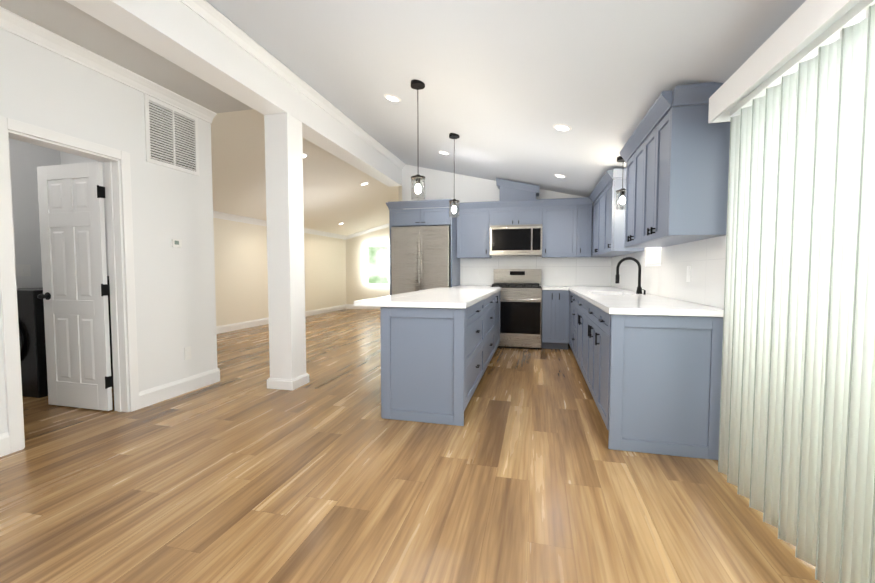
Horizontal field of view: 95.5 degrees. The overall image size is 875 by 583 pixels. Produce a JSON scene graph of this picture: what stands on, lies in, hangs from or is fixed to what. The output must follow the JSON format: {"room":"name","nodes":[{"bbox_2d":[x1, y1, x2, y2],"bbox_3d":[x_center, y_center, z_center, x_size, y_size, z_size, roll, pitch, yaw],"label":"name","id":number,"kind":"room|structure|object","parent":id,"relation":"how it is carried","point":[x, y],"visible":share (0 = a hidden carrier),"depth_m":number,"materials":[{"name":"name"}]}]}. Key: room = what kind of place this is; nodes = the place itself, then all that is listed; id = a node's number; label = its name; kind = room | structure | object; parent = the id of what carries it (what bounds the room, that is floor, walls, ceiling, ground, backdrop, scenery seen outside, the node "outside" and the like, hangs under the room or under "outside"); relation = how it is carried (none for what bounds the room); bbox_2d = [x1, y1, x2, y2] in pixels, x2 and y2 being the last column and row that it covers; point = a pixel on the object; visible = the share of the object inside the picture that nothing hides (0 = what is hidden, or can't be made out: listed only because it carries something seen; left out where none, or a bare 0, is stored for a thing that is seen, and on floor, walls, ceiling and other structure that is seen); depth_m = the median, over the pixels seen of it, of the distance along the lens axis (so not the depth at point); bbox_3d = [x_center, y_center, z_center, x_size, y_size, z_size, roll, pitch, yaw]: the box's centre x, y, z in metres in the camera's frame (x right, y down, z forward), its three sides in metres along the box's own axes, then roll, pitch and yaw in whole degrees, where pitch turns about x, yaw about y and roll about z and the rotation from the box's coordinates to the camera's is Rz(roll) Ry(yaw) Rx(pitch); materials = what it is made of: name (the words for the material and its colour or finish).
{"room":"kitchen","nodes":[
{"label":"kitchen","id":0,"kind":"room"},
{"bbox_2d":[0,28,216,433],"bbox_3d":[-3.102,-0.611,1.144,0.140,3.400,6.080,1,3,14],"label":"wall","id":1,"kind":"structure","parent":0,"point":[175,297],"depth_m":3.26,"materials":[{"name":"white paint"}]},
{"bbox_2d":[0,432,9,456],"bbox_3d":[-3.232,1.059,0.383,0.016,0.140,4.380,1,3,14],"label":"baseboard","id":2,"kind":"structure","parent":1,"relation":"attached to","point":[4,437],"depth_m":2.48,"materials":[{"name":"white wood"}]},
{"bbox_2d":[0,116,138,453],"bbox_3d":[-2.676,-0.049,2.882,0.176,2.105,0.840,1,3,14],"label":"door frame","id":3,"kind":"structure","parent":1,"relation":"attached to","point":[122,320],"depth_m":3.04,"materials":[{"name":"white wood"}]},
{"bbox_2d":[37,162,112,410],"bbox_3d":[-3.002,-0.030,3.266,0.677,2.005,0.136,1,3,14],"label":"laundry door","id":4,"kind":"structure","parent":1,"relation":"in","point":[75,294],"depth_m":3.26,"materials":[{"name":"painted wood"},{"name":"black metal"}]},
{"bbox_2d":[0,7,216,123],"bbox_3d":[-2.998,-1.601,1.069,0.075,0.095,6.080,1,3,14],"label":"crown molding","id":5,"kind":"structure","parent":1,"relation":"attached to","point":[21,27],"depth_m":2.93,"materials":[{"name":"white wood"}]},
{"bbox_2d":[144,94,199,175],"bbox_3d":[-2.397,-1.395,3.612,0.015,0.560,0.540,1,3,14],"label":"air vent","id":6,"kind":"object","parent":1,"relation":"in","point":[171,138],"visible":1,"depth_m":3.58,"materials":[{"name":"white metal"}]},
{"bbox_2d":[171,239,181,247],"bbox_3d":[-2.396,-0.440,3.649,0.022,0.070,0.090,1,3,14],"label":"thermostat","id":7,"kind":"object","parent":1,"relation":"attached to","point":[176,243],"visible":0.98,"depth_m":3.64,"materials":[{"name":"white plastic"}]},
{"bbox_2d":[139,368,218,408],"bbox_3d":[-2.397,0.892,3.726,0.016,0.140,0.840,1,3,14],"label":"baseboard","id":8,"kind":"structure","parent":1,"relation":"attached to","point":[152,396],"depth_m":3.66,"materials":[{"name":"white wood"}]},
{"bbox_2d":[0,0,252,112],"bbox_3d":[-3.913,-1.884,1.283,3.190,0.450,6.080,1,3,14],"label":"ceiling","id":9,"kind":"structure","parent":0,"point":[70,22],"depth_m":2.84,"materials":[{"name":"white paint"}]},
{"bbox_2d":[213,218,345,325],"bbox_3d":[-4.568,-0.834,5.612,0.150,3.400,14.050,1,3,14],"label":"wall","id":10,"kind":"structure","parent":0,"point":[241,272],"depth_m":8.32,"materials":[{"name":"white paint"}]},
{"bbox_2d":[213,211,347,239],"bbox_3d":[-3.741,-1.460,8.434,0.075,0.114,7.820,1,3,14],"label":"crown molding","id":11,"kind":"structure","parent":10,"relation":"attached to","point":[220,215],"depth_m":8.21,"materials":[{"name":"white"}]},
{"bbox_2d":[216,304,346,333],"bbox_3d":[-3.770,0.652,8.546,0.016,0.140,7.820,1,3,14],"label":"baseboard","id":12,"kind":"structure","parent":10,"relation":"attached to","point":[252,323],"depth_m":8.37,"materials":[{"name":"white wood"}]},
{"bbox_2d":[211,109,398,235],"bbox_3d":[-2.274,-1.928,8.085,3.380,0.965,8.040,1,3,14],"label":"ceiling","id":13,"kind":"structure","parent":0,"point":[335,192],"depth_m":6.79,"materials":[{"name":"white paint"}]},
{"bbox_2d":[346,227,389,303],"bbox_3d":[-1.149,-1.148,11.914,3.430,3.400,0.150,1,3,14],"label":"wall","id":14,"kind":"structure","parent":0,"point":[357,288],"depth_m":12.15,"materials":[{"name":"white paint"}]},
{"bbox_2d":[347,304,379,309],"bbox_3d":[-1.232,0.483,11.930,3.240,0.140,0.016,1,3,14],"label":"baseboard","id":15,"kind":"structure","parent":14,"relation":"attached to","point":[349,306],"depth_m":12.21,"materials":[{"name":"white wood"}]},
{"bbox_2d":[348,223,388,238],"bbox_3d":[-1.297,-2.016,11.791,3.000,0.890,0.075,1,3,14],"label":"crown molding","id":16,"kind":"structure","parent":14,"relation":"attached to","point":[385,225],"depth_m":11.99,"materials":[{"name":"white wood"}]},
{"bbox_2d":[365,245,389,284],"bbox_3d":[-1.457,-0.797,11.998,1.500,1.210,0.090,1,3,14],"label":"living room window","id":17,"kind":"structure","parent":14,"relation":"in","point":[377,264],"depth_m":12.12,"materials":[{"name":"white glass"}]},
{"bbox_2d":[398,186,402,200],"bbox_3d":[-0.118,-1.013,9.212,0.120,3.400,4.600,1,3,14],"label":"wall","id":18,"kind":"structure","parent":0,"point":[399,187],"depth_m":7.09,"materials":[{"name":"white paint"}]},
{"bbox_2d":[179,0,405,169],"bbox_3d":[-1.706,-1.941,2.390,0.075,0.098,9.300,1,3,14],"label":"crown molding","id":19,"kind":"structure","parent":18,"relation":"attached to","point":[202,8],"depth_m":3.50,"materials":[{"name":"white wood"}]},
{"bbox_2d":[0,309,822,582],"bbox_3d":[-1.190,0.960,4.780,7.150,0.100,14.200,1,3,14],"label":"floor","id":20,"kind":"structure","parent":0,"point":[239,472],"depth_m":2.08,"materials":[{"name":"brown wood"}]},
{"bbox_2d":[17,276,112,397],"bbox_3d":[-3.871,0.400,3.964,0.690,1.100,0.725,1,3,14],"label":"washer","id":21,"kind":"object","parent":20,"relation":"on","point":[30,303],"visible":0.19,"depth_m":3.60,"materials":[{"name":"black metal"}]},
{"bbox_2d":[264,113,305,379],"bbox_3d":[-1.504,-0.370,3.951,0.250,2.640,0.250,1,3,14],"label":"post","id":22,"kind":"object","parent":20,"relation":"on","point":[285,231],"visible":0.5,"depth_m":3.85,"materials":[{"name":"white paint"}]},
{"bbox_2d":[64,0,401,186],"bbox_3d":[-1.864,-1.857,2.434,0.250,0.480,9.300,1,3,14],"label":"ridge beam","id":23,"kind":"structure","parent":22,"relation":"on","point":[180,34],"depth_m":3.06,"materials":[{"name":"white"}]},
{"bbox_2d":[267,373,308,389],"bbox_3d":[-1.504,0.898,4.014,0.290,0.100,0.290,1,3,14],"label":"baseboard","id":24,"kind":"structure","parent":20,"relation":"on","point":[272,383],"depth_m":3.89,"materials":[{"name":"white wood"}]},
{"bbox_2d":[391,225,450,294],"bbox_3d":[-0.198,-0.098,6.470,0.923,1.845,0.782,1,3,14],"label":"fridge","id":25,"kind":"object","parent":20,"relation":"on","point":[420,257],"visible":0.44,"depth_m":6.12,"materials":[{"name":"silver metal"}]},
{"bbox_2d":[386,199,459,294],"bbox_3d":[-0.224,-0.298,6.518,1.074,2.240,0.738,1,3,14],"label":"tall cabinet","id":26,"kind":"object","parent":20,"relation":"on","point":[405,214],"visible":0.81,"depth_m":6.18,"materials":[{"name":"blue wood"}]},
{"bbox_2d":[380,301,485,425],"bbox_3d":[0.016,0.531,3.558,0.652,0.878,1.142,1,3,14],"label":"base cabinet","id":27,"kind":"object","parent":20,"relation":"on","point":[439,345],"depth_m":3.02,"materials":[{"name":"blue wood"}]},
{"bbox_2d":[374,285,501,308],"bbox_3d":[0.300,0.007,4.810,0.755,0.040,3.812,1,3,14],"label":"countertop","id":28,"kind":"structure","parent":27,"relation":"on","point":[460,296],"depth_m":3.37,"materials":[{"name":"white stone"}]},
{"bbox_2d":[486,293,497,367],"bbox_3d":[0.295,0.476,4.672,0.652,0.878,1.157,1,3,14],"label":"base cabinet","id":29,"kind":"object","parent":20,"relation":"on","point":[491,302],"depth_m":4.74,"materials":[{"name":"blue wood"}]},
{"bbox_2d":[498,293,500,344],"bbox_3d":[0.519,0.431,5.572,0.652,0.878,0.815,1,3,14],"label":"base cabinet","id":30,"kind":"object","parent":20,"relation":"on","point":[499,294],"depth_m":5.72,"materials":[{"name":"blue"}]},
{"bbox_2d":[491,269,541,349],"bbox_3d":[1.218,0.245,6.164,0.760,1.190,0.759,1,3,14],"label":"range","id":31,"kind":"object","parent":20,"relation":"on","point":[520,307],"visible":0.75,"depth_m":5.87,"materials":[{"name":"silver metal"}]},
{"bbox_2d":[541,289,564,348],"bbox_3d":[1.802,0.406,6.080,0.403,0.878,0.674,1,3,14],"label":"base cabinet","id":32,"kind":"object","parent":20,"relation":"on","point":[553,300],"depth_m":5.80,"materials":[{"name":"blue wood"}]},
{"bbox_2d":[542,286,568,288],"bbox_3d":[1.786,-0.055,6.071,0.365,0.040,0.642,1,3,14],"label":"countertop","id":33,"kind":"structure","parent":32,"relation":"on","point":[543,287],"depth_m":5.78,"materials":[{"name":"white stone"}]},
{"bbox_2d":[565,289,572,351],"bbox_3d":[2.117,0.440,5.393,0.701,0.878,0.620,1,3,14],"label":"base cabinet","id":34,"kind":"object","parent":20,"relation":"on","point":[568,292],"depth_m":5.73,"materials":[{"name":"blue wood"}]},
{"bbox_2d":[573,293,576,344],"bbox_3d":[2.010,0.468,4.843,0.641,0.878,0.613,1,3,14],"label":"base cabinet","id":35,"kind":"object","parent":20,"relation":"on","point":[574,294],"depth_m":4.94,"materials":[{"name":"blue wood"}]},
{"bbox_2d":[573,297,584,377],"bbox_3d":[1.822,0.505,4.089,0.641,0.878,1.057,1,3,14],"label":"base cabinet","id":36,"kind":"object","parent":20,"relation":"on","point":[579,349],"depth_m":4.23,"materials":[{"name":"blue wood"}]},
{"bbox_2d":[585,301,596,395],"bbox_3d":[1.625,0.544,3.302,0.641,0.878,0.793,1,3,14],"label":"base cabinet","id":37,"kind":"object","parent":20,"relation":"on","point":[590,310],"depth_m":3.54,"materials":[{"name":"blue wood"}]},
{"bbox_2d":[593,309,722,459],"bbox_3d":[1.486,0.572,2.747,0.641,0.878,0.578,1,3,14],"label":"base cabinet","id":38,"kind":"object","parent":20,"relation":"on","point":[650,365],"depth_m":2.48,"materials":[{"name":"blue wood"}]},
{"bbox_2d":[569,286,723,316],"bbox_3d":[1.888,0.031,4.337,0.675,0.040,3.962,1,3,14],"label":"countertop","id":39,"kind":"structure","parent":38,"relation":"on","point":[609,299],"depth_m":2.75,"materials":[{"name":"white stone"}]},
{"bbox_2d":[402,165,594,287],"bbox_3d":[1.133,-0.883,6.610,3.570,3.400,0.150,1,3,14],"label":"wall","id":40,"kind":"structure","parent":0,"point":[449,185],"depth_m":6.70,"materials":[{"name":"white paint"}]},
{"bbox_2d":[456,202,483,257],"bbox_3d":[0.606,-0.982,6.476,0.532,0.870,0.350,1,3,14],"label":"upper cabinet","id":41,"kind":"object","parent":40,"relation":"attached to","point":[470,220],"depth_m":6.32,"materials":[{"name":"blue wood"}]},
{"bbox_2d":[484,178,547,257],"bbox_3d":[1.246,-1.174,6.281,0.912,1.203,0.401,1,3,14],"label":"upper cabinet","id":42,"kind":"object","parent":40,"relation":"attached to","point":[518,219],"depth_m":6.13,"materials":[{"name":"blue wood"}]},
{"bbox_2d":[460,256,611,285],"bbox_3d":[1.537,-0.341,6.456,2.370,0.489,0.007,1,3,14],"label":"backsplash","id":43,"kind":"structure","parent":40,"relation":"attached to","point":[584,271],"depth_m":6.39,"materials":[{"name":"tile"}]},
{"bbox_2d":[540,198,583,257],"bbox_3d":[1.907,-0.966,6.152,0.551,0.870,0.350,1,3,14],"label":"upper cabinet","id":44,"kind":"object","parent":40,"relation":"attached to","point":[565,215],"depth_m":5.98,"materials":[{"name":"blue wood"}]},
{"bbox_2d":[580,198,591,257],"bbox_3d":[2.199,-0.962,6.079,0.264,0.870,0.350,1,3,14],"label":"upper cabinet","id":45,"kind":"object","parent":40,"relation":"attached to","point":[586,226],"depth_m":5.90,"materials":[{"name":"blue wood"}]},
{"bbox_2d":[206,0,805,196],"bbox_3d":[-0.017,-1.624,2.062,3.620,0.971,9.450,1,3,14],"label":"ceiling","id":46,"kind":"structure","parent":0,"point":[509,84],"depth_m":2.77,"materials":[{"name":"white paint"}]},
{"bbox_2d":[384,94,400,101],"bbox_3d":[-0.427,-1.839,3.777,0.166,0.040,0.170,1,3,14],"label":"recessed light","id":47,"kind":"object","parent":46,"relation":"in","point":[392,97],"visible":1,"depth_m":3.75,"materials":[{"name":"white"}]},
{"bbox_2d":[411,79,424,200],"bbox_3d":[-0.163,-1.253,3.317,0.124,0.964,0.124,1,3,14],"label":"pendant light","id":48,"kind":"object","parent":46,"relation":"hanging from","point":[417,85],"visible":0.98,"depth_m":3.31,"materials":[{"name":"black metal"}]},
{"bbox_2d":[438,150,449,154],"bbox_3d":[0.089,-1.897,5.428,0.166,0.040,0.170,1,3,14],"label":"recessed light","id":49,"kind":"object","parent":46,"relation":"in","point":[443,152],"visible":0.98,"depth_m":5.40,"materials":[{"name":"white"}]},
{"bbox_2d":[449,133,459,217],"bbox_3d":[0.190,-1.317,4.529,0.124,0.934,0.124,1,3,14],"label":"pendant light","id":50,"kind":"object","parent":46,"relation":"hanging from","point":[454,202],"visible":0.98,"depth_m":4.52,"materials":[{"name":"black metal"}]},
{"bbox_2d":[554,174,566,177],"bbox_3d":[1.619,-1.527,5.242,0.165,0.040,0.170,1,3,14],"label":"recessed light","id":51,"kind":"object","parent":46,"relation":"in","point":[561,175],"visible":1,"depth_m":5.22,"materials":[{"name":"white plastic"}]},
{"bbox_2d":[553,124,571,130],"bbox_3d":[1.111,-1.461,3.538,0.166,0.040,0.170,1,3,14],"label":"recessed light","id":52,"kind":"object","parent":46,"relation":"in","point":[563,127],"visible":1,"depth_m":3.52,"materials":[{"name":"white plastic"}]},
{"bbox_2d":[616,156,625,209],"bbox_3d":[1.859,-1.086,3.988,0.124,0.517,0.124,1,3,14],"label":"pendant light","id":53,"kind":"object","parent":46,"relation":"hanging from","point":[622,191],"visible":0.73,"depth_m":3.98,"materials":[{"name":"black metal"}]},
{"bbox_2d":[642,18,867,308],"bbox_3d":[1.667,-0.638,1.690,0.150,3.400,9.450,1,3,14],"label":"wall","id":54,"kind":"structure","parent":0,"point":[779,84],"depth_m":1.66,"materials":[{"name":"white paint"}]},
{"bbox_2d":[591,202,592,256],"bbox_3d":[2.482,-0.911,5.957,0.335,0.780,0.455,1,3,14],"label":"upper cabinet","id":55,"kind":"object","parent":54,"relation":"attached to","point":[592,202],"depth_m":6.02,"materials":[{"name":"blue wood"}]},
{"bbox_2d":[593,194,624,256],"bbox_3d":[2.308,-0.876,5.262,0.335,0.780,1.080,1,3,14],"label":"upper cabinet","id":56,"kind":"object","parent":54,"relation":"attached to","point":[597,204],"depth_m":5.47,"materials":[{"name":"blue"}]},
{"bbox_2d":[601,178,643,253],"bbox_3d":[2.134,-0.841,4.564,0.335,0.780,0.566,1,3,14],"label":"upper cabinet","id":57,"kind":"object","parent":54,"relation":"attached to","point":[611,217],"depth_m":4.40,"materials":[{"name":"blue"}]},
{"bbox_2d":[621,142,666,249],"bbox_3d":[1.821,-0.779,3.310,0.335,0.780,0.682,1,3,14],"label":"upper cabinet","id":58,"kind":"object","parent":54,"relation":"attached to","point":[633,163],"depth_m":3.50,"materials":[{"name":"blue"}]},
{"bbox_2d":[646,247,660,266],"bbox_3d":[2.190,-0.625,3.934,0.080,0.750,0.550,1,3,14],"label":"kitchen window","id":59,"kind":"structure","parent":54,"relation":"in","point":[653,256],"depth_m":4.10,"materials":[{"name":"white glass"}]},
{"bbox_2d":[608,235,725,307],"bbox_3d":[2.224,-0.576,4.253,0.007,1.179,3.920,1,3,14],"label":"backsplash","id":60,"kind":"structure","parent":54,"relation":"attached to","point":[704,259],"depth_m":3.13,"materials":[{"name":"tile"}]},
{"bbox_2d":[686,266,690,281],"bbox_3d":[1.900,-0.133,3.009,0.007,0.120,0.070,1,3,14],"label":"outlet","id":61,"kind":"object","parent":60,"relation":"attached to","point":[688,276],"depth_m":3.00,"materials":[{"name":"white plastic"}]},
{"bbox_2d":[637,102,729,245],"bbox_3d":[1.678,-0.750,2.740,0.335,0.780,0.701,1,3,14],"label":"upper cabinet","id":62,"kind":"object","parent":54,"relation":"attached to","point":[675,172],"depth_m":2.42,"materials":[{"name":"blue wood"}]},
{"bbox_2d":[708,0,860,122],"bbox_3d":[1.097,-0.914,0.106,0.193,0.140,4.370,1,3,14],"label":"valance","id":63,"kind":"object","parent":54,"relation":"attached to","point":[803,26],"visible":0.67,"depth_m":1.63,"materials":[{"name":"white wood"}]},
{"bbox_2d":[718,0,874,582],"bbox_3d":[1.105,0.110,0.141,0.085,2.010,4.317,1,3,14],"label":"vertical blinds","id":64,"kind":"object","parent":54,"relation":"attached to","point":[796,459],"visible":1,"depth_m":1.53,"materials":[{"name":"white"}]}
]}

